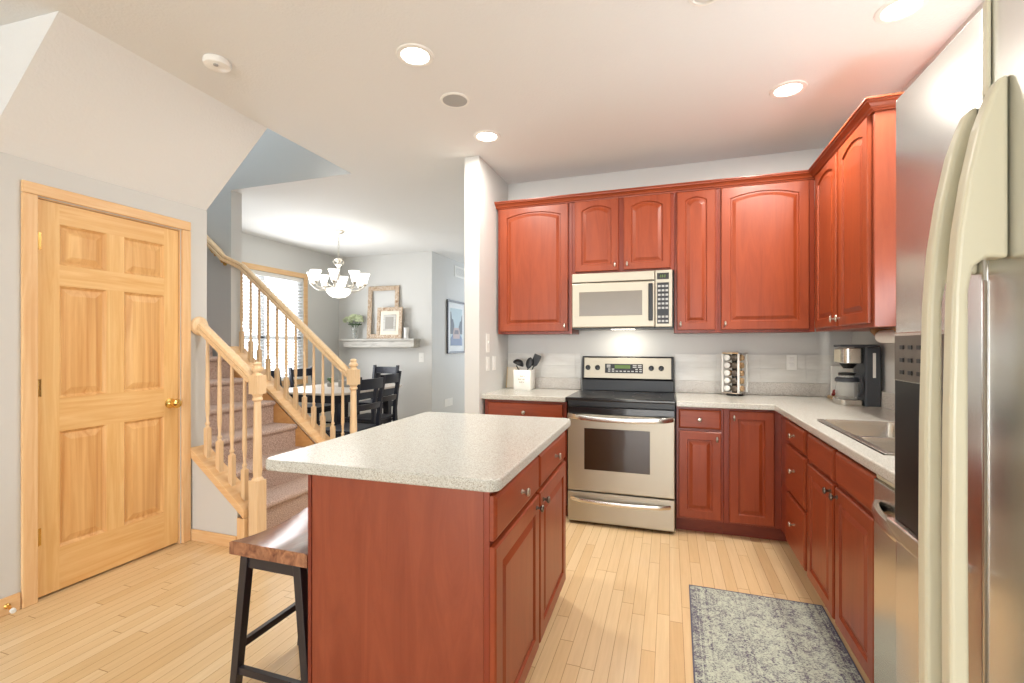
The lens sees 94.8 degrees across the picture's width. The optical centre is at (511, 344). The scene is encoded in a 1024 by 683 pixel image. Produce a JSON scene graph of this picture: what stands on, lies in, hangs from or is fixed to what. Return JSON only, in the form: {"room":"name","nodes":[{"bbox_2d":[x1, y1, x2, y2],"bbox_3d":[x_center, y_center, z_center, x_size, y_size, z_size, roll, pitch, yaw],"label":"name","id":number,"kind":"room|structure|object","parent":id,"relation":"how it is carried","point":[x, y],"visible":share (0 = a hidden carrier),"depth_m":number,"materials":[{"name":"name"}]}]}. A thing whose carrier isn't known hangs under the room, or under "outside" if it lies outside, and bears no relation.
{"room":"kitchen","nodes":[
{"label":"kitchen","id":0,"kind":"room"},
{"bbox_2d":[4,603,16,613],"bbox_3d":[-2.389,1.256,2.240,0.094,0.024,0.024,0,0,30],"label":"door stop","id":1,"kind":"object","parent":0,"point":[8,605],"visible":1,"depth_m":2.23,"materials":[{"name":"gold metal"}]},
{"bbox_2d":[0,152,206,598],"bbox_3d":[-3.602,-1.299,-1.000,0.124,5.200,9.017,0,0,19],"label":"wall","id":2,"kind":"structure","parent":0,"point":[13,169],"depth_m":2.31,"materials":[{"name":"grey paint"}]},
{"bbox_2d":[0,592,20,617],"bbox_3d":[-3.671,1.259,-1.425,0.014,0.085,7.887,0,0,19],"label":"baseboard","id":3,"kind":"structure","parent":2,"relation":"attached to","point":[14,600],"depth_m":2.28,"materials":[{"name":"brown wood"}]},
{"bbox_2d":[21,180,190,608],"bbox_3d":[-2.313,0.243,2.737,0.185,2.116,0.862,0,0,19],"label":"door","id":4,"kind":"structure","parent":2,"relation":"in","point":[101,402],"depth_m":2.65,"materials":[{"name":"brown wood"}]},
{"bbox_2d":[0,11,266,209],"bbox_3d":[-2.046,-1.260,2.689,0.492,0.678,1.200,0,0,19],"label":"ceiling","id":5,"kind":"structure","parent":0,"point":[74,99],"depth_m":2.47,"materials":[{"name":"white paint"}]},
{"bbox_2d":[191,459,240,535],"bbox_3d":[-1.937,1.023,3.134,0.408,0.558,0.110,0,0,19],"label":"wall","id":6,"kind":"structure","parent":0,"point":[211,511],"depth_m":3.10,"materials":[{"name":"grey paint"}]},
{"bbox_2d":[191,529,236,546],"bbox_3d":[-1.948,1.264,3.072,0.389,0.075,0.013,0,0,19],"label":"baseboard","id":7,"kind":"structure","parent":6,"relation":"attached to","point":[203,536],"depth_m":3.07,"materials":[{"name":"brown wood"}]},
{"bbox_2d":[206,128,351,355],"bbox_3d":[-3.925,-1.299,4.951,5.414,5.200,0.122,0,0,19],"label":"wall","id":8,"kind":"structure","parent":0,"point":[274,159],"depth_m":4.48,"materials":[{"name":"grey paint"}]},
{"bbox_2d":[207,232,359,443],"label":"stair railing","id":9,"kind":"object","parent":8,"relation":"in","point":[323,309],"depth_m":4.45,"materials":[{"name":"brown wood"}]},
{"bbox_2d":[243,269,302,379],"bbox_3d":[-3.434,-0.245,6.527,0.048,1.523,1.390,0,0,19],"label":"window blind","id":10,"kind":"object","parent":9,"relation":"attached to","point":[259,273],"visible":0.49,"depth_m":6.70,"materials":[{"name":"white plastic"}]},
{"bbox_2d":[242,262,307,385],"bbox_3d":[-3.436,-0.244,6.528,0.140,1.680,1.550,0,0,19],"label":"window","id":11,"kind":"structure","parent":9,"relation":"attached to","point":[249,265],"depth_m":7.05,"materials":[{"name":"brown wood"}]},
{"bbox_2d":[339,251,435,421],"bbox_3d":[-2.134,-0.084,7.753,1.890,2.770,0.130,0,0,19],"label":"wall","id":12,"kind":"structure","parent":0,"point":[415,273],"depth_m":7.55,"materials":[{"name":"grey paint"}]},
{"bbox_2d":[338,338,419,347],"bbox_3d":[-2.146,-0.025,7.577,1.400,0.143,0.209,0,0,19],"label":"mantel shelf","id":13,"kind":"object","parent":12,"relation":"attached to","point":[401,342],"visible":0.99,"depth_m":7.47,"materials":[{"name":"white wood"}]},
{"bbox_2d":[342,314,363,337],"bbox_3d":[-2.603,-0.299,7.712,0.400,0.405,0.199,0,0,19],"label":"flower vase","id":14,"kind":"object","parent":13,"relation":"on","point":[359,318],"visible":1,"depth_m":7.70,"materials":[{"name":"clear glass"}]},
{"bbox_2d":[367,285,399,338],"bbox_3d":[-2.090,-0.525,7.618,0.580,0.855,0.069,0,0,19],"label":"picture frame","id":15,"kind":"object","parent":13,"relation":"on","point":[396,288],"visible":0.81,"depth_m":7.67,"materials":[{"name":"paint"}]},
{"bbox_2d":[376,307,402,338],"bbox_3d":[-1.953,-0.347,7.493,0.460,0.500,0.059,0,0,19],"label":"picture frame","id":16,"kind":"object","parent":13,"relation":"on","point":[389,319],"visible":0.99,"depth_m":7.49,"materials":[{"name":"paint"}]},
{"bbox_2d":[385,317,393,328],"bbox_3d":[-1.954,-0.347,7.489,0.150,0.190,0.017,0,0,19],"label":"picture","id":17,"kind":"object","parent":16,"relation":"attached to","point":[389,321],"depth_m":7.49,"materials":[{"name":"grey paper"}]},
{"bbox_2d":[404,328,408,337],"bbox_3d":[-1.662,-0.186,7.400,0.076,0.178,0.076,0,0,19],"label":"candle","id":18,"kind":"object","parent":13,"relation":"on","point":[406,330],"visible":0.8,"depth_m":7.37,"materials":[{"name":"white wax"}]},
{"bbox_2d":[419,353,423,361],"bbox_3d":[-1.436,0.201,7.442,0.090,0.150,0.016,0,0,19],"label":"light switch","id":19,"kind":"object","parent":12,"relation":"attached to","point":[421,355],"visible":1,"depth_m":7.44,"materials":[{"name":"white plastic"}]},
{"bbox_2d":[0,424,870,682],"bbox_3d":[-1.831,1.331,2.406,11.000,0.060,16.600,0,0,19],"label":"floor","id":20,"kind":"structure","parent":0,"point":[621,612],"depth_m":2.29,"materials":[{"name":"brown wood"}]},
{"bbox_2d":[191,316,265,539],"bbox_3d":[-1.869,0.555,3.111,0.552,1.493,0.134,0,0,19],"label":"stair railing","id":21,"kind":"object","parent":20,"relation":"on","point":[247,497],"visible":0.96,"depth_m":3.06,"materials":[{"name":"brown wood"}]},
{"bbox_2d":[209,344,314,529],"bbox_3d":[-3.101,0.011,4.094,3.280,2.580,0.960,0,0,19],"label":"staircase","id":22,"kind":"structure","parent":20,"relation":"on","point":[286,493],"depth_m":3.87,"materials":[{"name":"brown carpet"}]},
{"bbox_2d":[270,395,315,443],"bbox_3d":[-2.012,0.675,4.306,1.349,1.253,0.130,0,0,19],"label":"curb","id":23,"kind":"object","parent":22,"relation":"attached to","point":[270,395],"depth_m":4.23,"materials":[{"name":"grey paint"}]},
{"bbox_2d":[229,507,307,682],"bbox_3d":[-0.802,1.006,1.831,0.374,0.590,0.375,0,0,19],"label":"bar stool","id":24,"kind":"object","parent":20,"relation":"on","point":[282,548],"visible":0.6,"depth_m":1.70,"materials":[{"name":"brown wood"}]},
{"bbox_2d":[271,370,281,386],"bbox_3d":[-2.960,0.806,5.968,0.503,0.990,0.440,0,0,19],"label":"dining chair","id":25,"kind":"object","parent":20,"relation":"on","point":[272,371],"visible":0.02,"depth_m":6.17,"materials":[{"name":"blue paint"}]},
{"bbox_2d":[288,366,330,424],"bbox_3d":[-2.738,0.806,6.505,0.503,0.990,0.440,0,0,19],"label":"dining chair","id":26,"kind":"object","parent":20,"relation":"on","point":[327,407],"visible":0.34,"depth_m":6.40,"materials":[{"name":"blue paint"}]},
{"bbox_2d":[283,383,401,424],"bbox_3d":[-2.181,0.920,5.992,1.100,0.762,1.420,0,0,19],"label":"dining table","id":27,"kind":"object","parent":20,"relation":"on","point":[389,388],"visible":0.36,"depth_m":5.54,"materials":[{"name":"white wood"}]},
{"bbox_2d":[327,377,334,386],"bbox_3d":[-2.338,0.480,6.058,0.090,0.118,0.095,0,0,19],"label":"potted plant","id":28,"kind":"object","parent":27,"relation":"on","point":[328,379],"visible":0.49,"depth_m":6.03,"materials":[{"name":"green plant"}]},
{"bbox_2d":[338,380,349,386],"bbox_3d":[-2.057,0.498,6.046,0.300,0.082,0.160,0,0,19],"label":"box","id":29,"kind":"object","parent":27,"relation":"on","point":[339,381],"visible":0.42,"depth_m":6.00,"materials":[{"name":"grey"}]},
{"bbox_2d":[326,375,385,437],"bbox_3d":[-1.602,0.806,4.754,0.503,0.990,0.440,0,0,19],"label":"dining chair","id":30,"kind":"object","parent":20,"relation":"on","point":[365,384],"visible":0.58,"depth_m":4.70,"materials":[{"name":"blue paint"}]},
{"bbox_2d":[344,371,401,423],"bbox_3d":[-1.615,0.806,5.474,0.503,0.990,0.440,0,0,21],"label":"dining chair","id":31,"kind":"object","parent":20,"relation":"on","point":[367,418],"visible":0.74,"depth_m":5.43,"materials":[{"name":"blue paint"}]},
{"bbox_2d":[358,365,398,424],"bbox_3d":[-1.989,0.806,6.974,0.440,0.990,0.503,0,0,19],"label":"dining chair","id":32,"kind":"object","parent":20,"relation":"on","point":[383,370],"visible":0.21,"depth_m":7.17,"materials":[{"name":"blue paint"}]},
{"bbox_2d":[308,431,565,682],"bbox_3d":[-0.181,0.864,1.996,0.694,0.875,1.121,0,0,17],"label":"base cabinet","id":33,"kind":"object","parent":20,"relation":"on","point":[407,583],"visible":0.88,"depth_m":1.49,"materials":[{"name":"brown wood"}]},
{"bbox_2d":[266,412,570,491],"bbox_3d":[-0.268,0.406,2.037,0.848,0.038,1.195,0,0,17],"label":"countertop","id":34,"kind":"structure","parent":33,"relation":"on","point":[461,451],"depth_m":1.69,"materials":[{"name":"beige stone"}]},
{"bbox_2d":[485,399,568,515],"bbox_3d":[0.186,0.864,3.882,0.658,0.875,0.662,0,0,19],"label":"base cabinet","id":35,"kind":"object","parent":20,"relation":"on","point":[492,406],"visible":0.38,"depth_m":3.58,"materials":[{"name":"brown wood"}]},
{"bbox_2d":[481,377,580,401],"bbox_3d":[0.179,0.357,3.888,0.670,0.136,0.652,0,0,19],"label":"countertop","id":36,"kind":"structure","parent":35,"relation":"on","point":[549,389],"depth_m":3.89,"materials":[{"name":"beige stone"}]},
{"bbox_2d":[506,367,518,387],"bbox_3d":[0.006,0.294,4.245,0.113,0.185,0.048,0,0,19],"label":"cutting board","id":37,"kind":"object","parent":36,"relation":"on","point":[509,380],"visible":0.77,"depth_m":4.25,"materials":[{"name":"beige wood"}]},
{"bbox_2d":[513,369,534,389],"bbox_3d":[0.106,0.301,4.082,0.156,0.172,0.158,0,0,19],"label":"utensil crock","id":38,"kind":"object","parent":36,"relation":"on","point":[523,379],"visible":0.98,"depth_m":4.01,"materials":[{"name":"white ceramic"}]},
{"bbox_2d":[513,359,523,369],"bbox_3d":[0.075,0.243,4.112,0.135,0.235,0.098,0,0,-3],"label":"ladle","id":39,"kind":"object","parent":38,"relation":"in","point":[518,362],"visible":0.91,"depth_m":4.08,"materials":[{"name":"black plastic"}]},
{"bbox_2d":[526,357,532,369],"bbox_3d":[0.137,0.234,4.067,0.086,0.250,0.021,0,0,1],"label":"spoon","id":40,"kind":"object","parent":38,"relation":"in","point":[529,362],"visible":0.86,"depth_m":4.06,"materials":[{"name":"black plastic"}]},
{"bbox_2d":[531,354,540,369],"bbox_3d":[0.184,0.218,4.088,0.145,0.284,0.012,0,0,14],"label":"spatula","id":41,"kind":"object","parent":38,"relation":"in","point":[536,358],"visible":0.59,"depth_m":4.08,"materials":[{"name":"black plastic"}]},
{"bbox_2d":[565,356,675,531],"bbox_3d":[0.846,0.700,3.607,0.767,1.203,0.714,0,0,19],"label":"range","id":42,"kind":"object","parent":20,"relation":"on","point":[621,441],"visible":1,"depth_m":3.35,"materials":[{"name":"silver metal"}]},
{"bbox_2d":[565,390,675,403],"bbox_3d":[0.847,0.395,3.609,0.767,0.022,0.582,0,0,19],"label":"cooktop","id":43,"kind":"object","parent":42,"relation":"in","point":[581,396],"depth_m":3.44,"materials":[{"name":"black glass"}]},
{"bbox_2d":[675,404,722,533],"bbox_3d":[1.372,0.864,3.485,0.300,0.875,0.662,0,0,19],"label":"base cabinet","id":44,"kind":"object","parent":20,"relation":"on","point":[698,431],"visible":0.96,"depth_m":3.21,"materials":[{"name":"brown wood"}]},
{"bbox_2d":[722,408,786,541],"bbox_3d":[1.954,0.864,3.292,0.924,0.875,0.658,0,0,19],"label":"base cabinet","id":45,"kind":"object","parent":20,"relation":"on","point":[751,438],"visible":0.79,"depth_m":3.10,"materials":[{"name":"brown wood"}]},
{"bbox_2d":[675,380,894,484],"bbox_3d":[1.474,0.357,2.335,1.227,0.136,2.775,0,0,19],"label":"countertop","id":46,"kind":"structure","parent":45,"relation":"on","point":[802,404],"depth_m":2.98,"materials":[{"name":"beige stone"}]},
{"bbox_2d":[722,352,747,395],"bbox_3d":[1.705,0.223,3.600,0.136,0.328,0.136,0,0,-36],"label":"spice rack","id":47,"kind":"object","parent":46,"relation":"on","point":[729,393],"visible":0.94,"depth_m":3.58,"materials":[{"name":"silver plastic"}]},
{"bbox_2d":[724,385,731,390],"bbox_3d":[1.653,0.332,3.596,0.048,0.047,0.046,0,0,-36],"label":"spice jar","id":48,"kind":"object","parent":47,"relation":"in","point":[727,387],"visible":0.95,"depth_m":3.58,"materials":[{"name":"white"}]},
{"bbox_2d":[724,377,731,383],"bbox_3d":[1.653,0.274,3.596,0.048,0.047,0.046,0,0,-36],"label":"spice jar","id":49,"kind":"object","parent":47,"relation":"in","point":[726,380],"visible":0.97,"depth_m":3.58,"materials":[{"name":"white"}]},
{"bbox_2d":[724,370,731,375],"bbox_3d":[1.653,0.215,3.596,0.048,0.047,0.046,0,0,-36],"label":"spice jar","id":50,"kind":"object","parent":47,"relation":"in","point":[726,372],"visible":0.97,"depth_m":3.58,"materials":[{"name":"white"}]},
{"bbox_2d":[724,362,731,367],"bbox_3d":[1.653,0.157,3.596,0.048,0.047,0.046,0,0,-36],"label":"spice jar","id":51,"kind":"object","parent":47,"relation":"in","point":[728,364],"visible":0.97,"depth_m":3.58,"materials":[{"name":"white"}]},
{"bbox_2d":[724,355,731,360],"bbox_3d":[1.653,0.099,3.596,0.048,0.047,0.046,0,0,-36],"label":"spice jar","id":52,"kind":"object","parent":47,"relation":"in","point":[726,357],"visible":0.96,"depth_m":3.58,"materials":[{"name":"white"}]},
{"bbox_2d":[731,385,736,391],"bbox_3d":[1.686,0.332,3.551,0.048,0.047,0.046,0,0,-36],"label":"spice jar","id":53,"kind":"object","parent":47,"relation":"in","point":[733,388],"visible":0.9,"depth_m":3.54,"materials":[{"name":"brown glass"}]},
{"bbox_2d":[731,378,736,383],"bbox_3d":[1.686,0.274,3.551,0.048,0.047,0.046,0,0,-36],"label":"spice jar","id":54,"kind":"object","parent":47,"relation":"in","point":[734,380],"visible":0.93,"depth_m":3.54,"materials":[{"name":"brown glass"}]},
{"bbox_2d":[731,370,736,375],"bbox_3d":[1.686,0.215,3.551,0.048,0.047,0.046,0,0,-36],"label":"spice jar","id":55,"kind":"object","parent":47,"relation":"in","point":[733,373],"visible":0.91,"depth_m":3.54,"materials":[{"name":"brown glass"}]},
{"bbox_2d":[731,362,736,368],"bbox_3d":[1.686,0.157,3.551,0.048,0.047,0.046,0,0,-36],"label":"spice jar","id":56,"kind":"object","parent":47,"relation":"in","point":[733,365],"visible":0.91,"depth_m":3.54,"materials":[{"name":"brown"}]},
{"bbox_2d":[731,355,736,360],"bbox_3d":[1.686,0.099,3.551,0.048,0.047,0.046,0,0,-36],"label":"spice jar","id":57,"kind":"object","parent":47,"relation":"in","point":[733,357],"visible":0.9,"depth_m":3.54,"materials":[{"name":"brown glass"}]},
{"bbox_2d":[827,366,853,398],"bbox_3d":[2.355,0.270,3.356,0.155,0.235,0.100,0,0,19],"label":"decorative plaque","id":58,"kind":"object","parent":46,"relation":"on","point":[837,389],"visible":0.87,"depth_m":3.36,"materials":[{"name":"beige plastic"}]},
{"bbox_2d":[817,419,894,455],"bbox_3d":[1.610,0.477,1.987,0.353,0.190,0.816,0,0,19],"label":"sink","id":59,"kind":"object","parent":46,"relation":"in","point":[879,436],"visible":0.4,"depth_m":2.31,"materials":[{"name":"silver metal"}]},
{"bbox_2d":[833,345,880,406],"bbox_3d":[2.223,0.193,3.046,0.214,0.388,0.200,0,0,19],"label":"coffee maker","id":60,"kind":"object","parent":46,"relation":"on","point":[865,360],"visible":1,"depth_m":2.96,"materials":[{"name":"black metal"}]},
{"bbox_2d":[839,363,856,368],"bbox_3d":[2.186,0.137,3.059,0.100,0.034,0.100,0,0,19],"label":"basket","id":61,"kind":"object","parent":60,"relation":"on","point":[844,365],"depth_m":3.03,"materials":[{"name":"black plastic"}]},
{"bbox_2d":[835,372,863,396],"bbox_3d":[2.176,0.264,3.047,0.134,0.170,0.163,0,0,19],"label":"coffee carafe","id":62,"kind":"object","parent":60,"relation":"on","point":[857,378],"visible":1,"depth_m":3.00,"materials":[{"name":"black plastic"}]},
{"bbox_2d":[689,584,864,682],"bbox_3d":[1.017,1.297,1.779,0.619,0.008,1.392,0,0,19],"label":"rug","id":63,"kind":"object","parent":20,"relation":"on","point":[737,637],"visible":1,"depth_m":2.04,"materials":[{"name":"grey fabric"}]},
{"bbox_2d":[781,415,809,570],"bbox_3d":[1.898,0.864,2.665,0.634,0.875,0.659,0,0,19],"label":"base cabinet","id":64,"kind":"object","parent":20,"relation":"on","point":[794,460],"visible":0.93,"depth_m":2.65,"materials":[{"name":"brown wood"}]},
{"bbox_2d":[807,433,876,682],"bbox_3d":[1.655,0.864,1.939,0.634,0.875,0.869,0,0,19],"label":"base cabinet","id":65,"kind":"object","parent":20,"relation":"on","point":[840,490],"visible":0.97,"depth_m":1.91,"materials":[{"name":"brown wood"}]},
{"bbox_2d":[872,475,895,682],"bbox_3d":[1.390,0.865,1.238,0.654,0.872,0.626,0,0,19],"label":"dishwasher","id":66,"kind":"object","parent":20,"relation":"on","point":[883,505],"visible":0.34,"depth_m":1.53,"materials":[{"name":"grey metal"}]},
{"bbox_2d":[887,0,1023,682],"bbox_3d":[1.030,0.388,0.475,0.869,1.826,0.915,0,0,19],"label":"refrigerator","id":67,"kind":"object","parent":20,"relation":"on","point":[957,526],"visible":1,"depth_m":0.72,"materials":[{"name":"grey metal"}]},
{"bbox_2d":[436,253,464,412],"bbox_3d":[-0.762,-0.084,9.081,0.130,2.770,3.260,0,0,19],"label":"wall","id":68,"kind":"structure","parent":0,"point":[450,367],"depth_m":7.88,"materials":[{"name":"grey paint"}]},
{"bbox_2d":[445,397,452,406],"bbox_3d":[-1.067,0.970,7.950,0.008,0.128,0.266,0,0,19],"label":"wall outlet","id":69,"kind":"object","parent":68,"relation":"attached to","point":[448,402],"visible":1,"depth_m":7.95,"materials":[{"name":"white plastic"}]},
{"bbox_2d":[447,299,464,352],"bbox_3d":[-0.966,-0.306,8.222,0.027,0.905,0.740,0,0,19],"label":"wall picture","id":70,"kind":"object","parent":68,"relation":"attached to","point":[455,309],"visible":0.97,"depth_m":8.19,"materials":[{"name":"blue paper"}]},
{"bbox_2d":[450,308,461,345],"bbox_3d":[-0.970,-0.306,8.223,0.003,0.645,0.480,0,0,19],"label":"print","id":71,"kind":"object","parent":70,"relation":"attached to","point":[455,313],"depth_m":8.20,"materials":[{"name":"blue paper"}]},
{"bbox_2d":[454,265,464,278],"bbox_3d":[-0.929,-1.284,8.357,0.011,0.190,0.420,0,0,19],"label":"air vent","id":72,"kind":"object","parent":68,"relation":"in","point":[455,266],"visible":1,"depth_m":8.34,"materials":[{"name":"white plastic"}]},
{"bbox_2d":[465,156,507,413],"bbox_3d":[-0.203,-0.084,3.998,0.124,2.770,0.690,0,0,19],"label":"wall partition","id":73,"kind":"structure","parent":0,"point":[484,187],"depth_m":3.69,"materials":[{"name":"grey paint"}]},
{"bbox_2d":[486,334,489,351],"bbox_3d":[-0.191,-0.014,3.813,0.016,0.150,0.072,0,0,19],"label":"light switch","id":74,"kind":"object","parent":73,"relation":"attached to","point":[487,335],"visible":1,"depth_m":3.80,"materials":[{"name":"white plastic"}]},
{"bbox_2d":[486,357,489,370],"bbox_3d":[-0.195,0.154,3.814,0.008,0.115,0.072,0,0,19],"label":"wall outlet","id":75,"kind":"object","parent":73,"relation":"attached to","point":[487,358],"visible":1,"depth_m":3.81,"materials":[{"name":"white plastic"}]},
{"bbox_2d":[493,356,495,369],"bbox_3d":[-0.147,0.154,3.956,0.008,0.115,0.072,0,0,19],"label":"wall outlet","id":76,"kind":"object","parent":73,"relation":"attached to","point":[494,357],"visible":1,"depth_m":3.95,"materials":[{"name":"white plastic"}]},
{"bbox_2d":[0,0,983,263],"bbox_3d":[-0.613,-1.534,1.998,8.430,0.130,16.600,0,0,19],"label":"ceiling","id":77,"kind":"structure","parent":0,"point":[569,88],"depth_m":2.60,"materials":[{"name":"white paint"}]},
{"bbox_2d":[202,54,231,72],"bbox_3d":[-1.527,-1.448,2.436,0.130,0.042,0.130,0,0,19],"label":"smoke detector","id":78,"kind":"object","parent":77,"relation":"attached to","point":[214,62],"visible":1,"depth_m":2.40,"materials":[{"name":"white plastic"}]},
{"bbox_2d":[306,230,369,298],"bbox_3d":[-2.238,-1.026,6.074,0.758,0.885,0.758,0,0,19],"label":"chandelier","id":79,"kind":"object","parent":77,"relation":"hanging from","point":[338,291],"visible":1,"depth_m":6.01,"materials":[{"name":"white glass"}]},
{"bbox_2d":[396,43,433,66],"bbox_3d":[-0.491,-1.464,2.385,0.192,0.010,0.192,0,0,19],"label":"recessed light","id":80,"kind":"object","parent":77,"relation":"in","point":[411,54],"visible":1,"depth_m":2.37,"materials":[{"name":"white plastic"}]},
{"bbox_2d":[440,92,469,107],"bbox_3d":[-0.342,-1.465,2.824,0.176,0.007,0.176,0,0,19],"label":"ceiling speaker","id":81,"kind":"object","parent":77,"relation":"attached to","point":[451,99],"visible":1,"depth_m":2.82,"materials":[{"name":"white plastic"}]},
{"bbox_2d":[443,95,466,106],"bbox_3d":[-0.342,-1.465,2.824,0.146,0.005,0.146,0,0,19],"label":"grille","id":82,"kind":"object","parent":81,"relation":"attached to","point":[448,100],"depth_m":2.82,"materials":[{"name":"grey"}]},
{"bbox_2d":[473,130,500,141],"bbox_3d":[-0.176,-1.464,3.311,0.192,0.010,0.192,0,0,19],"label":"recessed light","id":83,"kind":"object","parent":77,"relation":"in","point":[482,135],"visible":1,"depth_m":3.30,"materials":[{"name":"white glass"}]},
{"bbox_2d":[688,0,716,5],"bbox_3d":[0.809,-1.461,1.960,0.152,0.016,0.152,0,0,19],"label":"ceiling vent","id":84,"kind":"object","parent":77,"relation":"in","point":[692,2],"visible":1,"depth_m":2.01,"materials":[{"name":"white plastic"}]},
{"bbox_2d":[769,80,807,97],"bbox_3d":[1.586,-1.464,2.702,0.192,0.010,0.192,0,0,19],"label":"recessed light","id":85,"kind":"object","parent":77,"relation":"in","point":[790,88],"visible":1,"depth_m":2.69,"materials":[{"name":"white plastic"}]},
{"bbox_2d":[873,0,929,23],"bbox_3d":[1.697,-1.464,2.052,0.192,0.010,0.192,0,0,19],"label":"recessed light","id":86,"kind":"object","parent":77,"relation":"in","point":[892,11],"visible":1,"depth_m":2.06,"materials":[{"name":"white plastic"}]},
{"bbox_2d":[572,269,672,329],"bbox_3d":[0.892,-0.338,3.775,0.760,0.437,0.414,0,0,19],"label":"microwave","id":87,"kind":"object","parent":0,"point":[634,300],"visible":1,"depth_m":3.59,"materials":[{"name":"beige plastic"}]},
{"bbox_2d":[508,148,851,503],"bbox_3d":[2.013,-0.084,3.689,4.524,2.770,0.130,0,0,19],"label":"wall","id":88,"kind":"structure","parent":0,"point":[636,343],"depth_m":3.86,"materials":[{"name":"grey paint"}]},
{"bbox_2d":[498,203,578,334],"bbox_3d":[0.225,-0.619,4.032,0.638,1.060,0.353,0,0,19],"label":"upper cabinet","id":89,"kind":"object","parent":88,"relation":"attached to","point":[535,283],"visible":0.98,"depth_m":3.89,"materials":[{"name":"brown wood"}]},
{"bbox_2d":[494,92,903,209],"bbox_3d":[0.990,-1.176,3.227,2.849,0.053,1.083,0,0,25],"label":"crown molding","id":90,"kind":"structure","parent":89,"relation":"on","point":[868,106],"depth_m":3.38,"materials":[{"name":"brown wood"}]},
{"bbox_2d":[508,353,580,377],"bbox_3d":[0.282,0.183,4.193,0.671,0.212,0.011,0,0,19],"label":"wall tile","id":91,"kind":"structure","parent":88,"relation":"attached to","point":[566,365],"depth_m":4.16,"materials":[{"name":"white tile"}]},
{"bbox_2d":[535,377,580,388],"bbox_3d":[0.280,0.338,4.187,0.670,0.098,0.019,0,0,19],"label":"backsplash","id":92,"kind":"structure","parent":88,"relation":"attached to","point":[540,382],"depth_m":4.14,"materials":[{"name":"white tile"}]},
{"bbox_2d":[572,193,673,275],"bbox_3d":[0.899,-0.857,3.806,0.780,0.584,0.353,0,0,19],"label":"upper cabinet","id":93,"kind":"object","parent":88,"relation":"attached to","point":[635,233],"visible":0.96,"depth_m":3.67,"materials":[{"name":"brown wood"}]},
{"bbox_2d":[674,189,717,333],"bbox_3d":[1.413,-0.619,3.634,0.303,1.060,0.353,0,0,19],"label":"upper cabinet","id":94,"kind":"object","parent":88,"relation":"attached to","point":[695,212],"visible":1,"depth_m":3.50,"materials":[{"name":"brown wood"}]},
{"bbox_2d":[675,354,840,383],"bbox_3d":[1.913,0.183,3.647,1.223,0.212,0.011,0,0,19],"label":"wall tile","id":95,"kind":"structure","parent":88,"relation":"attached to","point":[707,367],"depth_m":3.63,"materials":[{"name":"white tile"}]},
{"bbox_2d":[714,179,814,333],"bbox_3d":[1.851,-0.619,3.487,0.618,1.060,0.353,0,0,19],"label":"upper cabinet","id":96,"kind":"object","parent":88,"relation":"attached to","point":[766,232],"visible":0.95,"depth_m":3.35,"materials":[{"name":"brown wood"}]},
{"bbox_2d":[786,355,796,369],"bbox_3d":[2.119,0.132,3.563,0.072,0.115,0.008,0,0,19],"label":"wall outlet","id":97,"kind":"object","parent":88,"relation":"attached to","point":[791,360],"visible":1,"depth_m":3.56,"materials":[{"name":"white plastic"}]},
{"bbox_2d":[852,0,985,392],"bbox_3d":[0.867,-0.084,-1.623,0.130,2.770,10.672,0,0,19],"label":"wall","id":98,"kind":"structure","parent":0,"point":[864,337],"depth_m":2.88,"materials":[{"name":"grey paint"}]},
{"bbox_2d":[675,380,894,410],"bbox_3d":[1.473,0.338,2.335,1.226,0.098,2.774,0,0,19],"label":"backsplash","id":99,"kind":"structure","parent":98,"relation":"attached to","point":[686,386],"depth_m":3.60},
{"bbox_2d":[815,109,895,331],"bbox_3d":[2.067,-0.619,2.740,0.360,1.060,0.978,0,0,19],"label":"upper cabinet","id":100,"kind":"object","parent":98,"relation":"attached to","point":[855,191],"visible":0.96,"depth_m":2.45,"materials":[{"name":"brown wood"}]},
{"bbox_2d":[870,327,895,335],"bbox_3d":[1.977,-0.055,2.441,0.100,0.063,0.301,0,0,19],"label":"paper towel holder","id":101,"kind":"object","parent":100,"relation":"attached to","point":[873,331],"visible":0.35,"depth_m":2.58,"materials":[{"name":"brown wood"}]},
{"bbox_2d":[875,330,895,342],"bbox_3d":[1.977,-0.044,2.441,0.068,0.068,0.261,0,0,19],"label":"paper towel roll","id":102,"kind":"object","parent":101,"relation":"hanging from","point":[884,336],"visible":0.51,"depth_m":2.46,"materials":[{"name":"white paper"}]},
{"label":"outside","id":103,"kind":"structure","parent":0,"visible":0},
{"bbox_2d":[264,368,288,376],"bbox_3d":[-15.732,1.626,13.175,21.800,0.050,35.000,0,0,19],"label":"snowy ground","id":104,"kind":"structure","parent":103,"point":[264,368],"depth_m":27.09,"materials":[{"name":"white"}]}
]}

